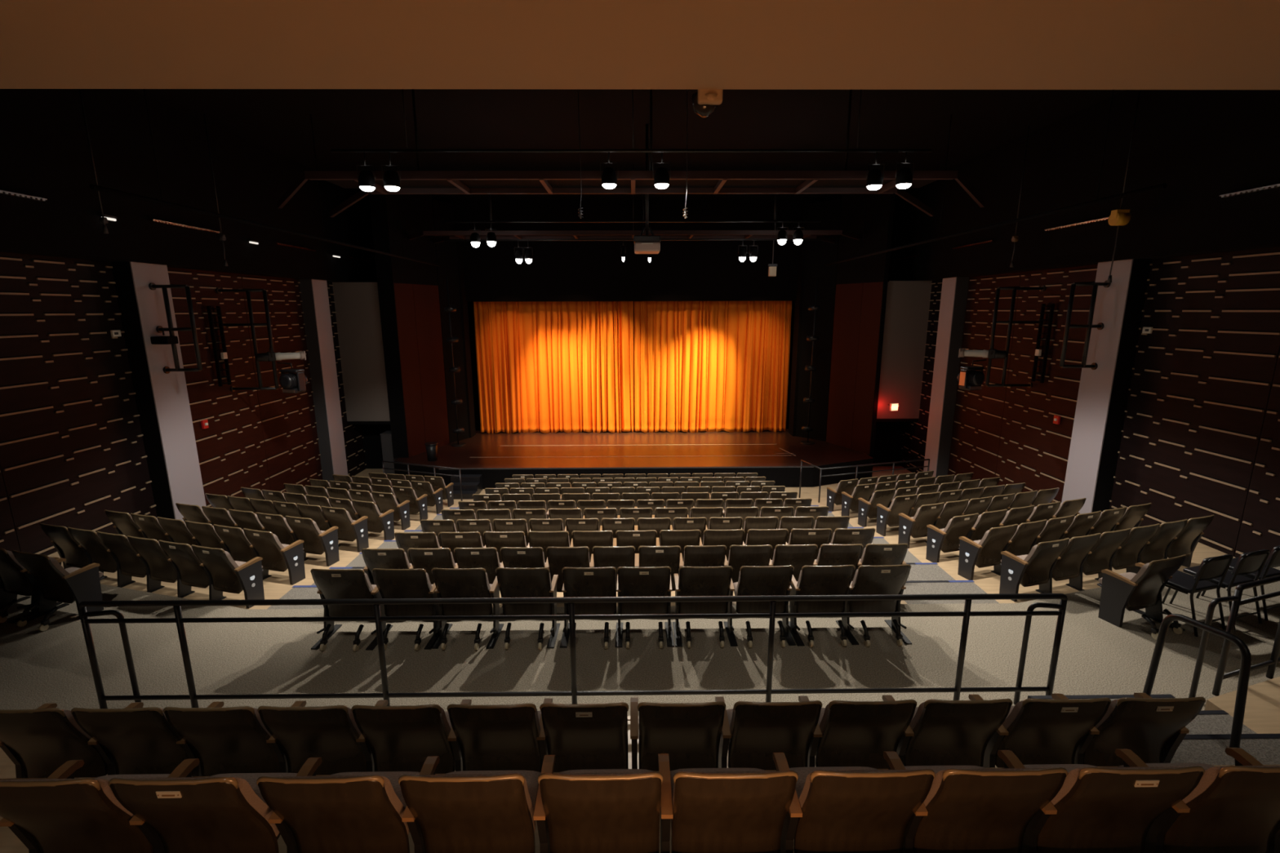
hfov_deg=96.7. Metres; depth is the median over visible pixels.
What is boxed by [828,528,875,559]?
seat
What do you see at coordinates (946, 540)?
seat
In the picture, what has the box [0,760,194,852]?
seat
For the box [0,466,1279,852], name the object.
floor
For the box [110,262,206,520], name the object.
column
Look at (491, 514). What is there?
seat
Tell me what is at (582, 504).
seat
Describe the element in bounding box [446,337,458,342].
lamp
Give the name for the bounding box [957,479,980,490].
seat
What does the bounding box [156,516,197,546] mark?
seat
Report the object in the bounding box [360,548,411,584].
seat
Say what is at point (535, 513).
seat
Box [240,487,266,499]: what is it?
seat
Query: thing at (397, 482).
seat
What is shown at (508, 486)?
seat
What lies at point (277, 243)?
metal strip
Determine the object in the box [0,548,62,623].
seat
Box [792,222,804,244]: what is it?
ceiling spotlight
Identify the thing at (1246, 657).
stair handrail
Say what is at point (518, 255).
ceiling spotlight
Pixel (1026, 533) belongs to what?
seat
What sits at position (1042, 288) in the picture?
frame
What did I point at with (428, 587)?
cushion
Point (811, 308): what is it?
lamp
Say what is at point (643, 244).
projector
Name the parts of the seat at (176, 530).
edge trim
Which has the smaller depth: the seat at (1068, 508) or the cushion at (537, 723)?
the cushion at (537, 723)
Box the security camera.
[692,88,723,117]
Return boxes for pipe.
[88,88,441,266]
[330,88,932,152]
[443,193,822,240]
[444,164,821,222]
[824,89,1167,266]
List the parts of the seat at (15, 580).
armrest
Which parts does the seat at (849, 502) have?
panel, armrest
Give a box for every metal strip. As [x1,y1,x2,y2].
[0,190,47,200]
[148,218,220,233]
[273,242,316,251]
[951,240,995,248]
[1044,217,1108,231]
[1219,183,1279,197]
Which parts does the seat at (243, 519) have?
edge trim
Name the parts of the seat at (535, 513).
edge trim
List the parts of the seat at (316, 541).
edge trim, armrest, panel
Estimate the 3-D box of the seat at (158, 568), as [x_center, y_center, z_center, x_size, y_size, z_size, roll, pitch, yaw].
[-6.260,1.776,7.497,0.572,0.870,0.523,3,12,15]
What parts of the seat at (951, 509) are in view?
edge trim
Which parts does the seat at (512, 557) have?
name plate, edge trim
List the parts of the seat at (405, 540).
edge trim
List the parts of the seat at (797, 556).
edge trim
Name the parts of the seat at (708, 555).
armrest, edge trim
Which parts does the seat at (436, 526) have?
edge trim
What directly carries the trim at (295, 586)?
attached to the floor
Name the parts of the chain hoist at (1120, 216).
chain, motor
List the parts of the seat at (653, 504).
edge trim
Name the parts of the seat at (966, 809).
armrest, edge trim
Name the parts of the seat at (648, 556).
armrest, name plate, edge trim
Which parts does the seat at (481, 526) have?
edge trim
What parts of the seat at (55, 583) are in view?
edge trim, armrest, armrest, panel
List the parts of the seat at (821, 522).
edge trim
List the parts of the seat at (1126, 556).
edge trim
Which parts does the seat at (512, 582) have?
edge trim, armrest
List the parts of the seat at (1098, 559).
edge trim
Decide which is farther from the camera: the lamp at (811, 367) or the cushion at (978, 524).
the lamp at (811, 367)
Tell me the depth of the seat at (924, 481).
13.17 m
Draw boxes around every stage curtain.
[473,301,634,433]
[634,300,791,432]
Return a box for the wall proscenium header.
[459,200,801,302]
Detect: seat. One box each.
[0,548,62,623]
[0,702,107,778]
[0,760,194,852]
[11,550,105,631]
[39,523,88,568]
[67,527,116,577]
[71,702,193,776]
[96,531,146,587]
[104,509,144,537]
[108,758,297,852]
[126,535,177,592]
[130,513,170,542]
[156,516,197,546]
[158,539,208,598]
[163,701,279,776]
[175,502,210,524]
[184,520,226,551]
[191,544,264,608]
[201,506,236,527]
[204,493,234,511]
[213,524,256,562]
[226,495,256,514]
[228,509,264,531]
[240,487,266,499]
[243,528,305,585]
[249,497,279,515]
[256,511,295,544]
[256,757,420,852]
[257,700,366,775]
[261,488,287,502]
[272,500,302,518]
[283,483,308,495]
[283,492,309,504]
[284,515,339,566]
[296,503,328,531]
[304,484,329,498]
[305,494,331,506]
[309,478,331,488]
[310,568,392,651]
[320,506,368,552]
[326,487,352,501]
[328,480,351,491]
[328,497,357,520]
[332,474,353,484]
[348,488,375,503]
[350,482,373,493]
[351,475,372,486]
[351,499,394,540]
[351,699,455,773]
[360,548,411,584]
[368,472,387,479]
[370,477,393,489]
[370,484,395,497]
[371,491,410,529]
[371,568,439,650]
[386,473,406,480]
[391,479,413,489]
[392,485,427,519]
[394,532,440,563]
[398,755,541,852]
[404,474,425,483]
[407,547,456,584]
[410,480,443,514]
[420,519,457,546]
[423,475,453,506]
[431,568,503,649]
[438,531,484,563]
[440,509,476,532]
[446,699,542,772]
[453,547,501,583]
[456,519,492,546]
[457,501,487,519]
[472,493,501,509]
[476,508,511,531]
[483,531,527,563]
[484,488,509,501]
[488,500,516,519]
[493,519,528,546]
[495,483,519,493]
[495,567,559,649]
[499,546,546,607]
[502,493,531,508]
[504,478,524,488]
[510,488,533,500]
[512,474,533,482]
[512,508,546,531]
[517,500,547,519]
[520,482,545,493]
[526,478,546,488]
[527,530,569,562]
[528,518,563,531]
[532,493,560,511]
[533,755,663,852]
[534,474,555,482]
[535,487,559,493]
[536,698,628,772]
[544,546,590,591]
[546,482,570,497]
[546,500,575,519]
[548,478,568,482]
[548,508,582,530]
[557,474,578,483]
[560,487,584,500]
[560,566,622,648]
[562,493,590,508]
[564,518,599,546]
[569,530,613,562]
[570,477,591,487]
[572,482,596,493]
[577,499,604,518]
[579,474,600,482]
[582,507,617,530]
[586,487,609,500]
[589,546,635,586]
[591,493,619,508]
[592,477,613,487]
[598,482,622,493]
[600,517,635,539]
[602,473,623,482]
[605,499,635,515]
[611,487,635,499]
[613,529,657,567]
[614,477,635,487]
[617,507,653,530]
[617,566,674,648]
[622,493,649,506]
[623,481,647,493]
[625,473,645,482]
[630,697,725,771]
[634,499,664,517]
[634,517,671,542]
[635,477,656,487]
[635,546,680,591]
[636,486,659,499]
[647,473,668,481]
[648,481,673,493]
[651,492,679,507]
[652,507,688,529]
[656,529,701,560]
[657,477,678,486]
[657,753,798,852]
[662,486,684,499]
[663,499,693,517]
[669,473,690,481]
[670,517,706,544]
[672,565,737,648]
[674,481,698,492]
[679,492,708,507]
[679,545,726,567]
[680,476,700,486]
[686,486,710,498]
[687,506,723,529]
[692,473,713,483]
[693,498,723,507]
[699,476,722,486]
[699,528,744,560]
[700,481,724,495]
[705,516,742,529]
[708,486,735,499]
[710,492,738,511]
[714,472,735,481]
[715,697,822,769]
[722,498,753,517]
[722,506,758,529]
[723,476,743,486]
[724,544,772,582]
[725,480,749,492]
[733,565,795,647]
[736,472,757,480]
[736,485,759,498]
[739,491,768,506]
[741,516,778,543]
[742,528,788,559]
[745,476,765,486]
[750,480,774,492]
[754,498,782,516]
[759,506,794,528]
[761,485,785,498]
[768,491,797,506]
[768,544,817,581]
[772,752,935,852]
[776,516,813,543]
[782,497,812,516]
[785,528,831,559]
[788,564,858,647]
[794,506,829,528]
[798,696,917,768]
[813,515,849,542]
[813,543,862,581]
[826,478,857,511]
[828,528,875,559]
[841,483,875,515]
[848,564,911,646]
[855,543,908,571]
[856,476,877,485]
[857,488,895,527]
[869,480,896,500]
[875,474,897,484]
[875,493,917,536]
[881,695,1013,767]
[883,751,1067,852]
[888,485,917,507]
[894,478,916,490]
[895,472,915,482]
[897,502,944,548]
[908,491,940,517]
[914,470,933,480]
[914,476,935,488]
[915,483,939,495]
[925,499,968,542]
[925,513,978,563]
[933,474,955,485]
[936,481,959,493]
[936,488,962,503]
[952,472,973,483]
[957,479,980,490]
[957,509,1007,556]
[957,524,1017,580]
[958,487,984,500]
[961,496,992,516]
[968,694,1111,768]
[977,476,999,488]
[979,484,1004,497]
[985,493,1015,511]
[991,519,1047,575]
[997,505,1034,527]
[997,750,1204,852]
[999,537,1070,601]
[1000,482,1026,495]
[1006,490,1037,511]
[1025,501,1061,522]
[1029,487,1059,506]
[1030,515,1075,551]
[1035,533,1101,593]
[1051,497,1086,518]
[1051,693,1205,766]
[1059,511,1101,539]
[1065,528,1131,591]
[1085,506,1127,535]
[1094,523,1159,580]
[1097,554,1186,639]
[1111,502,1151,531]
[1115,747,1279,852]
[1124,519,1187,573]
[1164,515,1214,567]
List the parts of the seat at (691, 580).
armrest, edge trim, armrest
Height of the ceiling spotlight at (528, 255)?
0.630 m
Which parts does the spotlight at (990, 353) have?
colour frame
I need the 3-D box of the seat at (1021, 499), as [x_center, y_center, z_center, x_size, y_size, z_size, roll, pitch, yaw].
[7.057,1.581,10.796,0.572,0.870,0.523,-4,12,-17]
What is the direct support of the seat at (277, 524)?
on the floor
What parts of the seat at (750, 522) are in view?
edge trim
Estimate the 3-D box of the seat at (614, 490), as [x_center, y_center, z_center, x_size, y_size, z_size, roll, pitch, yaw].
[-0.403,1.709,12.824,0.572,0.870,0.523,0,12,-1]
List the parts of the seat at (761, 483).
edge trim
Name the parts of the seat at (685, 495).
edge trim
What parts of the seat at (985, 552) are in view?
panel, armrest, edge trim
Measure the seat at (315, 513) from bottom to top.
0.870 m
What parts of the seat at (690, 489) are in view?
edge trim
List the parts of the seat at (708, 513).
edge trim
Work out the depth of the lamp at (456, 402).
19.32 m
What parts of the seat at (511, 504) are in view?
edge trim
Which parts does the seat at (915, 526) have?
panel, armrest, edge trim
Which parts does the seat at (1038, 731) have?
armrest, edge trim, name plate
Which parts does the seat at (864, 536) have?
edge trim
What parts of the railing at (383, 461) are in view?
rail, rail, post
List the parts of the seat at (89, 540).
edge trim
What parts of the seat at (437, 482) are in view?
panel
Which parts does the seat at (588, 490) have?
edge trim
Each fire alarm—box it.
[200,419,208,429]
[1053,415,1060,424]
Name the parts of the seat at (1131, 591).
panel, armrest, armrest, edge trim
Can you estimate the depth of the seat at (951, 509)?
10.09 m
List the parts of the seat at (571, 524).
edge trim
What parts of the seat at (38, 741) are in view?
armrest, edge trim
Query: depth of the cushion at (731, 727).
3.54 m
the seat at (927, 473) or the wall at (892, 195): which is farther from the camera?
the wall at (892, 195)
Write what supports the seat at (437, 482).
on the floor
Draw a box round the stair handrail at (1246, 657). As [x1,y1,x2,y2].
[1142,613,1251,748]
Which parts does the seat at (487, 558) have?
name plate, edge trim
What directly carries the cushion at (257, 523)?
on the seat at (243, 519)
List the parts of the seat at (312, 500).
edge trim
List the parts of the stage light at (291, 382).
clamp arm, trim plate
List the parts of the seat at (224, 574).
edge trim, armrest, panel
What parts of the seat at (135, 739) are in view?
armrest, edge trim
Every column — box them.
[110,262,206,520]
[298,279,347,482]
[923,276,968,478]
[1061,258,1151,514]
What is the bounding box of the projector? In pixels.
[633,124,660,253]
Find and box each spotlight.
[150,328,178,344]
[254,346,306,361]
[355,152,375,191]
[381,152,400,191]
[469,222,480,247]
[484,222,497,247]
[514,240,523,263]
[524,240,533,263]
[600,151,617,189]
[621,240,625,262]
[647,253,651,262]
[653,151,671,189]
[737,240,746,262]
[748,240,758,262]
[776,222,788,244]
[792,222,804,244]
[866,151,884,190]
[895,151,914,189]
[958,344,1008,358]
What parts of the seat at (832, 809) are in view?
armrest, edge trim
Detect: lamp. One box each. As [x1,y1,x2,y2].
[444,304,456,311]
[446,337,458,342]
[448,365,460,372]
[450,397,462,404]
[453,426,464,433]
[801,426,813,431]
[803,397,814,403]
[804,364,816,370]
[806,333,817,341]
[808,303,820,311]
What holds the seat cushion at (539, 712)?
on the seat at (481, 737)
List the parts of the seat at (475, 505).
edge trim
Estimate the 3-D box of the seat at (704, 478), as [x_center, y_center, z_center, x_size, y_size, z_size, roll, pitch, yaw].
[1.801,1.657,14.739,0.572,0.870,0.523,0,12,0]
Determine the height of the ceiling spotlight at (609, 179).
0.558 m
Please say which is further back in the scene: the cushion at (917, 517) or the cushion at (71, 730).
the cushion at (917, 517)
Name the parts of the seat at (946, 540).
panel, armrest, edge trim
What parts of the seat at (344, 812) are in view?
armrest, edge trim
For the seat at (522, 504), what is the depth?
10.61 m
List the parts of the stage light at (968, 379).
trim plate, clamp arm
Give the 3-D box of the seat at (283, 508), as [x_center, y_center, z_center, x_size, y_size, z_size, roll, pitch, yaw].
[-6.257,1.708,10.371,0.572,0.870,0.523,3,12,16]
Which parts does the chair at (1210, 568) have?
leg, leg, seat, frame, backrest, frame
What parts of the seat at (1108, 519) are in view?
edge trim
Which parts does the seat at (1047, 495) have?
edge trim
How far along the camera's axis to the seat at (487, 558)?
6.89 m
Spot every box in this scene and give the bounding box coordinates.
[110,329,121,337]
[220,352,227,359]
[768,240,777,276]
[1035,349,1041,355]
[1142,326,1152,333]
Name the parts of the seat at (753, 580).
edge trim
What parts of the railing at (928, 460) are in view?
post, post, rail, rail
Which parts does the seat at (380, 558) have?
panel, name plate, edge trim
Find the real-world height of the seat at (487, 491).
0.870 m
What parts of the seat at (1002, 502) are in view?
edge trim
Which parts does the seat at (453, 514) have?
edge trim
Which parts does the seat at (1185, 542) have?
panel, edge trim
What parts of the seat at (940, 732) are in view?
armrest, edge trim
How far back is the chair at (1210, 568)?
6.24 m
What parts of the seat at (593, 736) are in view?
armrest, name plate, edge trim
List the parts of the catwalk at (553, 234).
hanger rod, hanger rod, hanger rod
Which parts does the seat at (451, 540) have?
edge trim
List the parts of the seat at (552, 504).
edge trim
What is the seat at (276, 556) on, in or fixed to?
on the floor
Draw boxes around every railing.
[77,593,1067,708]
[382,460,462,501]
[799,458,929,502]
[1188,575,1279,697]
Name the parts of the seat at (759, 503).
edge trim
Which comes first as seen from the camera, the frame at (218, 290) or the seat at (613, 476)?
the frame at (218, 290)
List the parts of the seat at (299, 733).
armrest, edge trim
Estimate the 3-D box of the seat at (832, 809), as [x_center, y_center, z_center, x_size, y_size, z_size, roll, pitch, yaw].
[0.955,1.817,2.700,0.582,0.870,0.523,0,12,-1]
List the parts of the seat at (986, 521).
edge trim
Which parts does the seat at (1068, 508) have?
edge trim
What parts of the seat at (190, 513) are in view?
edge trim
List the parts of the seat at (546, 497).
edge trim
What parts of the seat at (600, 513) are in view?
edge trim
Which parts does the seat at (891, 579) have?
edge trim, name plate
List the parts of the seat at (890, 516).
panel, armrest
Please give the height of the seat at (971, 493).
0.870 m
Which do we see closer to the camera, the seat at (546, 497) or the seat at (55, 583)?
the seat at (55, 583)
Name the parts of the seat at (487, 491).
edge trim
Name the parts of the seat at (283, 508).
edge trim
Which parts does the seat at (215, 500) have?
edge trim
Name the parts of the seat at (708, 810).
armrest, edge trim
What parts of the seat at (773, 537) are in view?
edge trim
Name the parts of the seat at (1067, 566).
edge trim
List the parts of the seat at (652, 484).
edge trim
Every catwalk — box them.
[276,88,985,217]
[408,193,859,244]
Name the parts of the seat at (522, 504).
edge trim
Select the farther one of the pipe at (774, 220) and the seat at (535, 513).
the pipe at (774, 220)
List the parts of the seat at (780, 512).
edge trim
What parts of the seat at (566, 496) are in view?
edge trim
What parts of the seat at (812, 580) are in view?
armrest, edge trim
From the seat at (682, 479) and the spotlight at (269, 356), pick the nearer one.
the spotlight at (269, 356)
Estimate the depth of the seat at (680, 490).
12.53 m
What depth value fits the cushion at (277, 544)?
7.91 m
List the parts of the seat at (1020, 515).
edge trim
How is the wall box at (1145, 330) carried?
attached to the wall at (1201, 431)
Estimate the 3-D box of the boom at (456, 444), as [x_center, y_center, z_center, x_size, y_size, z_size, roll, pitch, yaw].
[-6.281,-2.105,19.100,0.500,5.600,0.500,0,12,-1]
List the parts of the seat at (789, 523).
edge trim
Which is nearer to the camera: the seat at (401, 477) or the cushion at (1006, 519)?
the cushion at (1006, 519)
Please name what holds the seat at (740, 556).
on the floor
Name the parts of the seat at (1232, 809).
armrest, armrest, edge trim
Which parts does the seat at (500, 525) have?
edge trim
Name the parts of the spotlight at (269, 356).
colour frame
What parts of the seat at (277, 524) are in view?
edge trim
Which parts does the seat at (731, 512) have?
edge trim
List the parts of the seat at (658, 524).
edge trim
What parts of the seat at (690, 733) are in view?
armrest, edge trim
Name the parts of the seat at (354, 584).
name plate, edge trim, armrest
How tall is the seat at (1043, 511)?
0.870 m
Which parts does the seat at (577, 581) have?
name plate, edge trim, armrest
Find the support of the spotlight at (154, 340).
attached to the frame at (152, 286)
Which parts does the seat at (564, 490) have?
edge trim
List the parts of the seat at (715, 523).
edge trim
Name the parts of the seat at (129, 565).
edge trim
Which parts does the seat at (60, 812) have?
armrest, edge trim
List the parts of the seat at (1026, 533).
edge trim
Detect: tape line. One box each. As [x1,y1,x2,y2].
[542,455,742,457]
[557,444,757,445]
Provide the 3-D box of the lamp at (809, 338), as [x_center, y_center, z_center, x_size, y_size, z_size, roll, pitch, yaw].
[5.778,-2.979,19.061,0.360,0.237,0.236,6,13,26]
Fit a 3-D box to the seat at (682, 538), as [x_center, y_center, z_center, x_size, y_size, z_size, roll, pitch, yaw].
[0.527,1.798,8.136,0.622,0.870,0.523,0,12,-1]
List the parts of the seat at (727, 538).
edge trim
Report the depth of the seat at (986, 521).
9.09 m
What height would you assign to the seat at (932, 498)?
0.870 m
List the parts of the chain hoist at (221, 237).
motor, chain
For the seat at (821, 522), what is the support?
on the floor
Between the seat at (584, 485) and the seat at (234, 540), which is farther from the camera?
the seat at (584, 485)
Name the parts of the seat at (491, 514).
edge trim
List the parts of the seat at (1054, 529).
edge trim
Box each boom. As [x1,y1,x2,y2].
[446,277,466,446]
[800,276,817,444]
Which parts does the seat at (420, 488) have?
armrest, panel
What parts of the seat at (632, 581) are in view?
name plate, edge trim, armrest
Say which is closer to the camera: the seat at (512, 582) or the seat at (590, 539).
the seat at (512, 582)
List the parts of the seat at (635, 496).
edge trim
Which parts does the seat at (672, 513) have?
edge trim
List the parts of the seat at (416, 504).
panel, armrest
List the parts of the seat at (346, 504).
edge trim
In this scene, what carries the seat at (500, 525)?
on the floor
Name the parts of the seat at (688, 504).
edge trim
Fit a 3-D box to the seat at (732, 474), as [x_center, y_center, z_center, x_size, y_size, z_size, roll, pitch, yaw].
[2.269,1.635,15.687,0.622,0.870,0.523,0,12,-1]
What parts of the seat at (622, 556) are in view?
armrest, edge trim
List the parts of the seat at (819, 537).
edge trim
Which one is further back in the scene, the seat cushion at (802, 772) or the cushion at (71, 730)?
the cushion at (71, 730)
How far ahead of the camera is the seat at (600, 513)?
9.70 m
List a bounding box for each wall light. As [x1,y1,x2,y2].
[99,214,117,221]
[248,240,259,244]
[331,253,341,257]
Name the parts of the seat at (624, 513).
edge trim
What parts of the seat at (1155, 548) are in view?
edge trim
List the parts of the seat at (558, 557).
armrest, edge trim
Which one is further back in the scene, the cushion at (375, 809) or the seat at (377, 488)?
the seat at (377, 488)
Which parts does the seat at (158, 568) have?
edge trim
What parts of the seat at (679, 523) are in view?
edge trim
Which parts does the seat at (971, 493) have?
edge trim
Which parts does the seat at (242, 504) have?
edge trim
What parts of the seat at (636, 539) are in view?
armrest, edge trim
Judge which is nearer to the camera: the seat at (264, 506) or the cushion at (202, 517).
the cushion at (202, 517)
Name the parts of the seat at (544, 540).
edge trim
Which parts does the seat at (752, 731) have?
armrest, edge trim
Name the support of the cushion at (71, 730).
on the seat at (38, 741)
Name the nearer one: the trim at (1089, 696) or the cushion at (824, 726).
the cushion at (824, 726)
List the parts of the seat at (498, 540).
edge trim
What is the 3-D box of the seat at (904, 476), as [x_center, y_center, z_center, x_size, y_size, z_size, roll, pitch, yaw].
[6.532,1.540,14.393,0.572,0.870,0.523,-4,12,-17]
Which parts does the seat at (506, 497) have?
edge trim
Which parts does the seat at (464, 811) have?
armrest, edge trim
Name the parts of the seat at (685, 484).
edge trim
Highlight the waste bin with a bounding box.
[424,441,438,461]
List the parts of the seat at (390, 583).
edge trim, armrest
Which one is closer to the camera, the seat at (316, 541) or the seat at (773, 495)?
the seat at (316, 541)
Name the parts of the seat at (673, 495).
edge trim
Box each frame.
[148,282,202,373]
[215,287,279,391]
[985,285,1045,387]
[1059,280,1111,369]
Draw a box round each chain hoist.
[78,88,108,233]
[203,113,227,266]
[1009,125,1029,266]
[1106,89,1140,282]
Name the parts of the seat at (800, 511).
edge trim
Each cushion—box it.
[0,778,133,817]
[6,550,25,568]
[48,556,69,576]
[62,709,91,739]
[64,567,103,577]
[94,773,194,780]
[130,777,279,836]
[200,506,209,520]
[208,773,297,805]
[224,551,238,568]
[226,510,235,524]
[234,560,262,568]
[253,707,271,736]
[254,513,263,527]
[272,533,284,549]
[278,775,409,835]
[283,516,292,531]
[312,520,321,534]
[329,771,420,808]
[346,510,353,523]
[347,707,361,735]
[364,573,373,591]
[374,504,381,515]
[404,551,410,568]
[420,773,536,833]
[426,572,432,590]
[440,707,450,734]
[444,711,451,728]
[445,770,541,811]
[450,551,455,566]
[485,572,491,596]
[535,708,540,732]
[537,711,541,721]
[559,768,654,773]
[560,772,639,775]
[670,768,764,803]
[671,771,777,827]
[726,709,733,725]
[728,707,734,747]
[733,582,737,595]
[735,570,740,595]
[789,766,877,799]
[796,569,801,587]
[798,769,916,808]
[816,548,820,563]
[817,707,825,725]
[819,703,828,731]
[851,568,857,586]
[860,546,866,562]
[888,498,894,510]
[904,765,986,773]
[909,702,924,729]
[911,706,918,721]
[912,507,919,519]
[923,768,1047,806]
[942,518,952,532]
[973,514,981,528]
[977,529,989,545]
[1000,510,1009,524]
[1000,554,1027,561]
[1002,700,1023,728]
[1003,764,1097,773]
[1005,706,1014,719]
[1023,544,1037,561]
[1027,506,1036,519]
[1050,766,1182,805]
[1053,502,1062,515]
[1095,699,1118,728]
[1097,572,1136,584]
[1117,763,1214,770]
[1130,562,1149,582]
[1182,765,1279,804]
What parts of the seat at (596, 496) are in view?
edge trim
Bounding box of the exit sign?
[888,403,898,411]
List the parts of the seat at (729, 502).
edge trim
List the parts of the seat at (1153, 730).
armrest, edge trim, armrest, name plate, panel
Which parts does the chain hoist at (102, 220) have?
motor, chain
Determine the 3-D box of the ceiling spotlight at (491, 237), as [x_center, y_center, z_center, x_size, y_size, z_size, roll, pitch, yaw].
[-3.962,-5.107,15.142,0.264,0.630,0.259,9,15,38]
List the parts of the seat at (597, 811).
armrest, edge trim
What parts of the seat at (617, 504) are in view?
edge trim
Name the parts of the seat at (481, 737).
armrest, edge trim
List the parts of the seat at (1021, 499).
edge trim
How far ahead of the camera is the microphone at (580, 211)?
8.91 m
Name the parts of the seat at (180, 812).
armrest, name plate, edge trim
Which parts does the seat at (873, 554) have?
edge trim, name plate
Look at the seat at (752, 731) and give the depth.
3.51 m
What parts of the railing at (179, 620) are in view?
post, post, post, rail, post, rail, rail, post, post, post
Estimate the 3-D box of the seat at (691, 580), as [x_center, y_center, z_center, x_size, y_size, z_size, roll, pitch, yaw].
[0.700,1.848,6.196,0.660,0.870,0.640,0,12,-1]
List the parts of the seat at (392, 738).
armrest, edge trim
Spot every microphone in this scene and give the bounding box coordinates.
[577,88,582,218]
[683,88,688,218]
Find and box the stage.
[393,429,873,488]
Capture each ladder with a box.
[206,306,231,386]
[1031,303,1054,382]
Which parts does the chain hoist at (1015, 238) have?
chain, motor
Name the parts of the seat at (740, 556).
armrest, edge trim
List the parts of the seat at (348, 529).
edge trim, armrest, panel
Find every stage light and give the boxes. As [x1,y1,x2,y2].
[277,361,307,393]
[956,359,986,390]
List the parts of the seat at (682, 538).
armrest, edge trim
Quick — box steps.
[445,474,483,499]
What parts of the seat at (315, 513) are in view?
edge trim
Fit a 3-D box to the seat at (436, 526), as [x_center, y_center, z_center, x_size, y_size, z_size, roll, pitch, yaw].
[-3.133,1.802,9.020,0.562,0.870,0.523,0,12,0]
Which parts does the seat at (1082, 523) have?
edge trim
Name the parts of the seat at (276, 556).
edge trim, armrest, panel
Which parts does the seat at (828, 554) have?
edge trim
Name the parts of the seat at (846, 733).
armrest, edge trim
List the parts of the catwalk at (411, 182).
hanger rod, hanger rod, hanger rod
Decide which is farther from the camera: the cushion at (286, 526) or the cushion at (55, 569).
the cushion at (286, 526)
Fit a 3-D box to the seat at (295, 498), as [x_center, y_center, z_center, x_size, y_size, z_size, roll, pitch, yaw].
[-6.719,1.671,11.404,0.572,0.870,0.523,3,12,17]
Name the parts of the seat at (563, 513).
edge trim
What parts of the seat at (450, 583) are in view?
edge trim, armrest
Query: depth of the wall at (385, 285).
17.16 m
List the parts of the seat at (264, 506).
edge trim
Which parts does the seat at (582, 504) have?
edge trim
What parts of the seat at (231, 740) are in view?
armrest, edge trim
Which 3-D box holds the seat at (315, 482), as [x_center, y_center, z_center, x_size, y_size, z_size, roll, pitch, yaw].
[-7.402,1.600,13.457,0.562,0.870,0.523,3,12,14]
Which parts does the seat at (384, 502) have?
armrest, panel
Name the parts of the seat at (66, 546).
edge trim, panel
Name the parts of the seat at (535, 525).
edge trim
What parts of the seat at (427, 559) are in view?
name plate, edge trim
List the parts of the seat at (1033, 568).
panel, armrest, edge trim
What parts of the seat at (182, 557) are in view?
edge trim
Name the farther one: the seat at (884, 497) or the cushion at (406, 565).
the seat at (884, 497)
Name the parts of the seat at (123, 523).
edge trim, panel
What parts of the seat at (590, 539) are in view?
edge trim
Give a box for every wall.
[0,88,377,555]
[332,282,391,468]
[368,193,408,457]
[385,194,438,285]
[394,283,426,457]
[413,284,449,447]
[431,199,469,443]
[467,300,795,430]
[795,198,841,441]
[826,283,862,448]
[835,193,896,284]
[850,281,883,454]
[866,280,932,466]
[869,193,895,455]
[888,89,1279,557]
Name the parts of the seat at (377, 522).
edge trim, armrest, panel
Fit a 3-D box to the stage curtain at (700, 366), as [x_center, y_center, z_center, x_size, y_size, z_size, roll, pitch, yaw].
[2.679,-2.230,21.151,5.789,4.990,0.362,0,12,-1]
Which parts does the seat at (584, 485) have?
edge trim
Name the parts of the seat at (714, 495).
edge trim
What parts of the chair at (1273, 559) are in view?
leg, seat, frame, backrest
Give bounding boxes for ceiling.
[0,0,1279,89]
[131,88,1125,199]
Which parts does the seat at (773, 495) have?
edge trim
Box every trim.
[291,585,316,587]
[328,566,364,568]
[404,529,422,531]
[906,562,937,564]
[906,580,973,582]
[1027,694,1175,698]
[1183,733,1279,739]
[1198,710,1228,714]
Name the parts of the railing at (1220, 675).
post, rail, rail, rail, post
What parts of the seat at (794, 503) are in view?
edge trim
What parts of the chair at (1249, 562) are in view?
leg, seat, frame, backrest, frame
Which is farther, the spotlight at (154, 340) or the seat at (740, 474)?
the seat at (740, 474)
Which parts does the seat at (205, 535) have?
edge trim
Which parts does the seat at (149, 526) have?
edge trim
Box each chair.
[1162,554,1233,636]
[1168,549,1270,630]
[1200,545,1279,621]
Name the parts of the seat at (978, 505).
edge trim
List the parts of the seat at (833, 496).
armrest, panel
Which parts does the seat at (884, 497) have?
panel, armrest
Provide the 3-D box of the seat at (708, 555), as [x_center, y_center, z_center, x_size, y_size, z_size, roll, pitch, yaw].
[0.764,1.815,7.200,0.572,0.870,0.523,0,12,-1]
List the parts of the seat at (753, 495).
edge trim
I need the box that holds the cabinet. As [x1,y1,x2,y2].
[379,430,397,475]
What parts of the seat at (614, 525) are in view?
edge trim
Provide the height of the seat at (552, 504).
0.870 m
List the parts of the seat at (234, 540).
edge trim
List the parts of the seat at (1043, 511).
edge trim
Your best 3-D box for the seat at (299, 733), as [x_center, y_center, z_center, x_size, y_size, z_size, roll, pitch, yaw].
[-2.018,2.018,3.659,0.582,0.870,0.523,0,12,-1]
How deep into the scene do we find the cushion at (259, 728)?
3.42 m
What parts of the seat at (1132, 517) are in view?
panel, edge trim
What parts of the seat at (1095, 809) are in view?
armrest, edge trim, name plate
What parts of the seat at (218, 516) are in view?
edge trim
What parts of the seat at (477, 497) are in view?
edge trim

